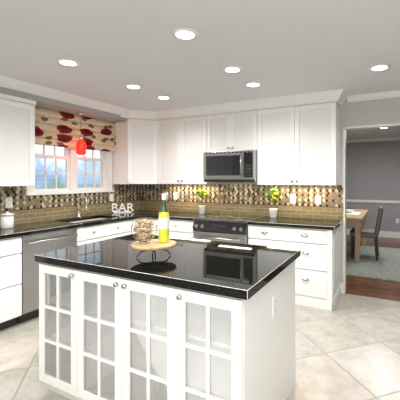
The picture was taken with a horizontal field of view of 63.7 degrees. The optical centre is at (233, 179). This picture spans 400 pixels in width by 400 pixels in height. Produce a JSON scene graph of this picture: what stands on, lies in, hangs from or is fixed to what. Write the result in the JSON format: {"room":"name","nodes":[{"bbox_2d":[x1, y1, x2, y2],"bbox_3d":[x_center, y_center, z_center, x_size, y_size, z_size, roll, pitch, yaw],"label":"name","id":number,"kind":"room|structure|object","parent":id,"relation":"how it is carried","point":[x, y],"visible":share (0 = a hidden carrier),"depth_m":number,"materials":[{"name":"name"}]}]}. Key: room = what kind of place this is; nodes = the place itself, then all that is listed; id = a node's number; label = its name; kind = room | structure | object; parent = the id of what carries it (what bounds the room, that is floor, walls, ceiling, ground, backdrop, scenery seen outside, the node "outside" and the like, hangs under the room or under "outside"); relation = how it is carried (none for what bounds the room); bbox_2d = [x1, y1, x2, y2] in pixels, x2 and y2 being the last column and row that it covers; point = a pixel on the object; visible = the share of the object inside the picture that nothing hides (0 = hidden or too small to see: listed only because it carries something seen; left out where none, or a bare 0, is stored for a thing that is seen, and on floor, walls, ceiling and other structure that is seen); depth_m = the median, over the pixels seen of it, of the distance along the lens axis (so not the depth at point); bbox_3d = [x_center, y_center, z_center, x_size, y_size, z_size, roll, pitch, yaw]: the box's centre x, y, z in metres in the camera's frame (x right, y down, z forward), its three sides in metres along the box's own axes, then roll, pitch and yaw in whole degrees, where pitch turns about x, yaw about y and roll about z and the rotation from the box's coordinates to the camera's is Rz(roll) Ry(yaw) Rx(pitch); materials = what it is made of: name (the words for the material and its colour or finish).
{"room":"kitchen","nodes":[
{"label":"kitchen","id":0,"kind":"room"},
{"bbox_2d":[20,118,129,223],"bbox_3d":[-3.026,0.201,2.698,0.150,2.445,6.200,0,0,26],"label":"wall","id":1,"kind":"structure","parent":0,"point":[112,174],"depth_m":4.90,"materials":[{"name":"grey paint"}]},
{"bbox_2d":[0,93,35,186],"bbox_3d":[-2.690,-0.395,2.817,0.345,0.936,1.710,0,0,26],"label":"upper cabinet","id":2,"kind":"object","parent":1,"relation":"attached to","point":[17,141],"visible":0.96,"depth_m":3.35,"materials":[{"name":"white wood"}]},
{"bbox_2d":[25,145,113,195],"bbox_3d":[-2.199,-0.319,4.331,0.195,1.017,1.304,0,0,26],"label":"window unit","id":3,"kind":"structure","parent":1,"relation":"in","point":[71,158],"depth_m":4.31,"materials":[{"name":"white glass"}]},
{"bbox_2d":[0,184,139,223],"bbox_3d":[-2.402,0.289,3.783,0.010,0.433,3.698,0,0,26],"label":"tile backsplash","id":4,"kind":"structure","parent":1,"relation":"attached to","point":[25,209],"depth_m":4.14,"materials":[{"name":"tile"}]},
{"bbox_2d":[5,197,12,207],"bbox_3d":[-2.503,0.258,3.555,0.008,0.115,0.072,0,0,26],"label":"electrical outlet","id":5,"kind":"object","parent":4,"relation":"attached to","point":[8,202],"visible":1,"depth_m":3.56,"materials":[{"name":"white plastic"}]},
{"bbox_2d":[35,107,115,151],"bbox_3d":[-2.123,-0.640,4.254,0.048,0.446,1.378,0,0,26],"label":"blind","id":6,"kind":"object","parent":1,"relation":"attached to","point":[58,129],"visible":0.65,"depth_m":4.19,"materials":[{"name":"fabric"}]},
{"bbox_2d":[0,293,399,399],"bbox_3d":[-0.388,1.473,1.320,6.100,0.100,6.350,0,0,26],"label":"floor","id":7,"kind":"structure","parent":0,"point":[347,347],"depth_m":2.58,"materials":[{"name":"beige tile"}]},
{"bbox_2d":[0,233,23,330],"bbox_3d":[-2.482,0.986,2.918,0.628,0.876,0.692,0,0,26],"label":"base cabinet","id":8,"kind":"object","parent":7,"relation":"on","point":[10,243],"depth_m":3.00,"materials":[{"name":"white wood"}]},
{"bbox_2d":[0,212,13,228],"bbox_3d":[-2.364,0.421,3.331,0.121,0.172,0.121,0,0,26],"label":"canister","id":9,"kind":"object","parent":8,"relation":"on","point":[6,220],"visible":1,"depth_m":3.29,"materials":[{"name":"ceramic"}]},
{"bbox_2d":[17,228,77,321],"bbox_3d":[-2.154,0.974,3.476,0.646,0.839,0.592,0,0,26],"label":"dishwasher","id":10,"kind":"object","parent":8,"relation":"in","point":[34,245],"visible":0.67,"depth_m":3.19,"materials":[{"name":"silver metal"}]},
{"bbox_2d":[40,221,127,245],"bbox_3d":[-1.862,0.986,4.141,0.665,0.876,0.850,0,0,26],"label":"base cabinet","id":11,"kind":"object","parent":7,"relation":"on","point":[106,230],"depth_m":3.84,"materials":[{"name":"white wood"}]},
{"bbox_2d":[56,209,179,224],"bbox_3d":[-1.540,0.528,4.498,0.928,0.040,1.655,0,0,26],"label":"countertop","id":12,"kind":"structure","parent":11,"relation":"on","point":[140,213],"depth_m":4.43,"materials":[{"name":"black stone"}]},
{"bbox_2d":[52,217,99,224],"bbox_3d":[-1.877,0.637,4.130,0.390,0.202,0.697,0,0,26],"label":"sink","id":13,"kind":"object","parent":12,"relation":"in","point":[85,218],"depth_m":3.95,"materials":[{"name":"silver metal"}]},
{"bbox_2d":[76,195,86,216],"bbox_3d":[-2.016,0.354,4.273,0.191,0.306,0.093,0,0,26],"label":"sink faucet","id":14,"kind":"object","parent":12,"relation":"on","point":[78,212],"visible":1,"depth_m":4.27,"materials":[{"name":"silver metal"}]},
{"bbox_2d":[112,203,133,212],"bbox_3d":[-1.698,0.436,4.893,0.323,0.143,0.057,0,0,-19],"label":"sign","id":15,"kind":"object","parent":12,"relation":"on","point":[119,211],"visible":1,"depth_m":4.87,"materials":[{"name":"white ceramic"}]},
{"bbox_2d":[128,217,155,234],"bbox_3d":[-1.393,0.986,4.808,0.919,0.876,0.968,0,0,26],"label":"base cabinet","id":16,"kind":"object","parent":7,"relation":"on","point":[130,221],"depth_m":4.37,"materials":[{"name":"white wood"}]},
{"bbox_2d":[156,213,215,238],"bbox_3d":[-0.676,0.986,4.625,0.637,0.876,0.665,0,0,26],"label":"base cabinet","id":17,"kind":"object","parent":7,"relation":"on","point":[181,226],"depth_m":4.33,"materials":[{"name":"white wood"}]},
{"bbox_2d":[195,189,207,213],"bbox_3d":[-0.484,0.322,4.722,0.178,0.370,0.176,0,0,26],"label":"flower pot","id":18,"kind":"object","parent":17,"relation":"on","point":[201,208],"visible":1,"depth_m":4.68,"materials":[{"name":"white ceramic"}]},
{"bbox_2d":[91,257,294,399],"bbox_3d":[-0.329,0.990,2.350,1.420,0.865,0.470,0,0,26],"label":"base cabinet","id":19,"kind":"object","parent":7,"relation":"on","point":[192,319],"depth_m":1.72,"materials":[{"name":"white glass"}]},
{"bbox_2d":[47,241,290,304],"bbox_3d":[-0.417,0.558,2.170,1.420,0.040,0.870,0,0,26],"label":"countertop","id":20,"kind":"structure","parent":19,"relation":"on","point":[207,272],"depth_m":1.81,"materials":[{"name":"black stone"}]},
{"bbox_2d":[131,239,175,259],"bbox_3d":[-0.512,0.448,2.044,0.284,0.084,0.284,0,0,26],"label":"stand","id":21,"kind":"object","parent":20,"relation":"on","point":[152,245],"visible":0.94,"depth_m":1.97,"materials":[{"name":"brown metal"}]},
{"bbox_2d":[131,218,156,242],"bbox_3d":[-0.577,0.329,2.053,0.168,0.152,0.168,0,0,26],"label":"wire basket","id":22,"kind":"object","parent":21,"relation":"on","point":[141,231],"visible":1,"depth_m":2.03,"materials":[{"name":"silver metal"}]},
{"bbox_2d":[158,194,168,242],"bbox_3d":[-0.454,0.249,2.071,0.070,0.312,0.069,0,0,26],"label":"wine bottle","id":23,"kind":"object","parent":21,"relation":"on","point":[163,226],"visible":1,"depth_m":2.05,"materials":[{"name":"yellow glass"}]},
{"bbox_2d":[193,213,263,243],"bbox_3d":[-0.062,0.963,4.284,0.758,0.921,0.711,0,0,26],"label":"range oven","id":24,"kind":"object","parent":7,"relation":"on","point":[223,227],"visible":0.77,"depth_m":4.03,"materials":[{"name":"silver metal"}]},
{"bbox_2d":[248,217,339,310],"bbox_3d":[0.752,0.986,3.944,0.996,0.876,0.630,0,0,26],"label":"base cabinet","id":25,"kind":"object","parent":7,"relation":"on","point":[317,269],"depth_m":3.58,"materials":[{"name":"white wood"}]},
{"bbox_2d":[266,189,279,217],"bbox_3d":[0.521,0.315,4.252,0.181,0.384,0.179,0,0,26],"label":"flower pot","id":26,"kind":"object","parent":25,"relation":"on","point":[274,195],"visible":1,"depth_m":4.21,"materials":[{"name":"white ceramic"}]},
{"bbox_2d":[0,0,399,139],"bbox_3d":[0.636,-1.072,3.407,6.100,0.100,11.000,0,0,26],"label":"ceiling","id":27,"kind":"structure","parent":0,"point":[276,48],"depth_m":2.49,"materials":[{"name":"paint"}]},
{"bbox_2d":[0,87,127,122],"bbox_3d":[-2.950,-0.945,2.320,0.320,0.155,5.588,0,0,26],"label":"ceiling bulkhead","id":28,"kind":"object","parent":27,"relation":"attached to","point":[55,105],"visible":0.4,"depth_m":3.90,"materials":[{"name":"grey paint"}]},
{"bbox_2d":[76,113,85,154],"bbox_3d":[-2.013,-0.594,4.206,0.128,0.544,0.128,0,0,26],"label":"pendant light","id":29,"kind":"object","parent":28,"relation":"hanging from","point":[80,146],"visible":1,"depth_m":4.16,"materials":[{"name":"red glass"}]},
{"bbox_2d":[56,58,80,66],"bbox_3d":[-1.448,-1.019,2.792,0.194,0.006,0.194,0,0,26],"label":"recessed light","id":30,"kind":"object","parent":27,"relation":"in","point":[67,62],"visible":1,"depth_m":2.78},
{"bbox_2d":[124,84,142,88],"bbox_3d":[-1.104,-1.019,3.515,0.194,0.006,0.194,0,0,26],"label":"recessed light","id":31,"kind":"object","parent":27,"relation":"in","point":[132,86],"visible":1,"depth_m":3.50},
{"bbox_2d":[156,95,170,99],"bbox_3d":[-0.875,-1.019,3.982,0.194,0.006,0.194,0,0,26],"label":"recessed light","id":32,"kind":"object","parent":27,"relation":"in","point":[162,97],"visible":0.96,"depth_m":3.97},
{"bbox_2d":[171,28,198,40],"bbox_3d":[-0.344,-1.019,2.251,0.194,0.006,0.194,0,0,26],"label":"recessed light","id":33,"kind":"object","parent":27,"relation":"in","point":[184,34],"visible":1,"depth_m":2.24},
{"bbox_2d":[222,66,242,72],"bbox_3d":[-0.013,-1.019,2.969,0.194,0.006,0.194,0,0,26],"label":"recessed light","id":34,"kind":"object","parent":27,"relation":"in","point":[232,69],"visible":1,"depth_m":2.96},
{"bbox_2d":[244,82,261,87],"bbox_3d":[0.207,-1.019,3.440,0.194,0.006,0.194,0,0,26],"label":"recessed light","id":35,"kind":"object","parent":27,"relation":"in","point":[253,84],"visible":1,"depth_m":3.42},
{"bbox_2d":[368,64,390,71],"bbox_3d":[1.333,-1.019,2.920,0.194,0.006,0.194,0,0,26],"label":"recessed light","id":36,"kind":"object","parent":27,"relation":"in","point":[378,67],"visible":1,"depth_m":2.90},
{"bbox_2d":[142,97,399,282],"bbox_3d":[0.678,0.201,4.400,5.300,2.445,0.120,0,0,26],"label":"wall","id":37,"kind":"structure","parent":0,"point":[372,112],"depth_m":3.91,"materials":[{"name":"grey paint"}]},
{"bbox_2d":[0,75,399,119],"bbox_3d":[-0.570,-0.965,1.492,4.678,0.115,6.199,0,0,26],"label":"crown molding","id":38,"kind":"structure","parent":37,"relation":"attached to","point":[339,96],"depth_m":3.96,"materials":[{"name":"white wood"}]},
{"bbox_2d":[113,102,339,185],"bbox_3d":[-0.267,-0.417,4.447,3.258,0.980,0.624,0,0,26],"label":"upper cabinet","id":39,"kind":"object","parent":37,"relation":"attached to","point":[296,145],"visible":0.98,"depth_m":4.28,"materials":[{"name":"white wood"}]},
{"bbox_2d":[203,150,256,181],"bbox_3d":[-0.001,-0.171,4.407,0.758,0.407,0.462,0,0,26],"label":"microwave","id":40,"kind":"object","parent":39,"relation":"attached to","point":[232,166],"visible":0.98,"depth_m":4.23,"materials":[{"name":"silver metal"}]},
{"bbox_2d":[140,184,342,219],"bbox_3d":[-0.100,0.289,4.708,3.268,0.433,0.010,0,0,26],"label":"tile backsplash","id":41,"kind":"structure","parent":37,"relation":"attached to","point":[244,199],"depth_m":4.55,"materials":[{"name":"tile"}]},
{"bbox_2d":[290,195,295,202],"bbox_3d":[0.788,0.263,4.261,0.072,0.115,0.008,0,0,26],"label":"electrical outlet","id":42,"kind":"object","parent":41,"relation":"attached to","point":[292,198],"visible":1,"depth_m":4.26,"materials":[{"name":"white plastic"}]},
{"bbox_2d":[315,195,320,203],"bbox_3d":[1.084,0.263,4.116,0.072,0.115,0.008,0,0,26],"label":"electrical outlet","id":43,"kind":"object","parent":41,"relation":"attached to","point":[317,199],"visible":1,"depth_m":4.11,"materials":[{"name":"white plastic"}]},
{"bbox_2d":[343,123,399,292],"bbox_3d":[2.040,0.350,3.737,1.570,2.145,0.141,0,0,26],"label":"trim","id":44,"kind":"structure","parent":37,"relation":"attached to","point":[344,187],"depth_m":3.99,"materials":[{"name":"white wood"}]},
{"bbox_2d":[345,235,399,301],"bbox_3d":[2.035,1.473,6.258,6.100,0.100,4.650,0,0,26],"label":"floor","id":45,"kind":"structure","parent":0,"point":[375,288],"depth_m":4.32,"materials":[{"name":"brown wood"}]},
{"bbox_2d":[346,244,399,281],"bbox_3d":[2.464,1.417,5.657,3.300,0.011,2.350,0,0,26],"label":"dining rug","id":46,"kind":"object","parent":45,"relation":"on","point":[386,266],"visible":0.33,"depth_m":5.29,"materials":[{"name":"grey carpet"}]},
{"bbox_2d":[346,209,367,261],"bbox_3d":[2.023,1.034,6.403,1.150,0.752,1.700,0,0,26],"label":"dining table","id":47,"kind":"object","parent":46,"relation":"on","point":[356,220],"visible":0.35,"depth_m":5.48,"materials":[{"name":"brown wood"}]},
{"bbox_2d":[346,209,360,214],"bbox_3d":[2.248,0.625,6.237,0.400,0.064,0.600,0,0,26],"label":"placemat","id":48,"kind":"object","parent":47,"relation":"on","point":[349,212],"visible":0.71,"depth_m":6.16,"materials":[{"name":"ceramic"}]},
{"bbox_2d":[350,206,383,260],"bbox_3d":[2.414,0.951,5.798,0.545,0.918,0.460,0,0,26],"label":"dining chair","id":49,"kind":"object","parent":46,"relation":"on","point":[369,233],"visible":1,"depth_m":5.58,"materials":[{"name":"brown wood"}]},
{"bbox_2d":[346,140,399,231],"bbox_3d":[3.744,0.201,7.925,4.500,2.445,0.150,0,0,26],"label":"wall","id":50,"kind":"structure","parent":0,"point":[372,170],"depth_m":7.96,"materials":[{"name":"paint"}]},
{"bbox_2d":[340,137,399,292],"bbox_3d":[2.717,0.201,5.830,4.200,2.445,4.516,0,0,26],"label":"molding","id":51,"kind":"structure","parent":50,"relation":"attached to","point":[388,234],"depth_m":7.86,"materials":[{"name":"white wood"}]},
{"label":"outside","id":52,"kind":"structure","parent":0,"visible":0},
{"bbox_2d":[35,144,99,188],"bbox_3d":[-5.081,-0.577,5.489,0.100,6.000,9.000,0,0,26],"label":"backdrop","id":53,"kind":"structure","parent":52,"point":[81,184],"depth_m":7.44,"materials":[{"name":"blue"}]}
]}

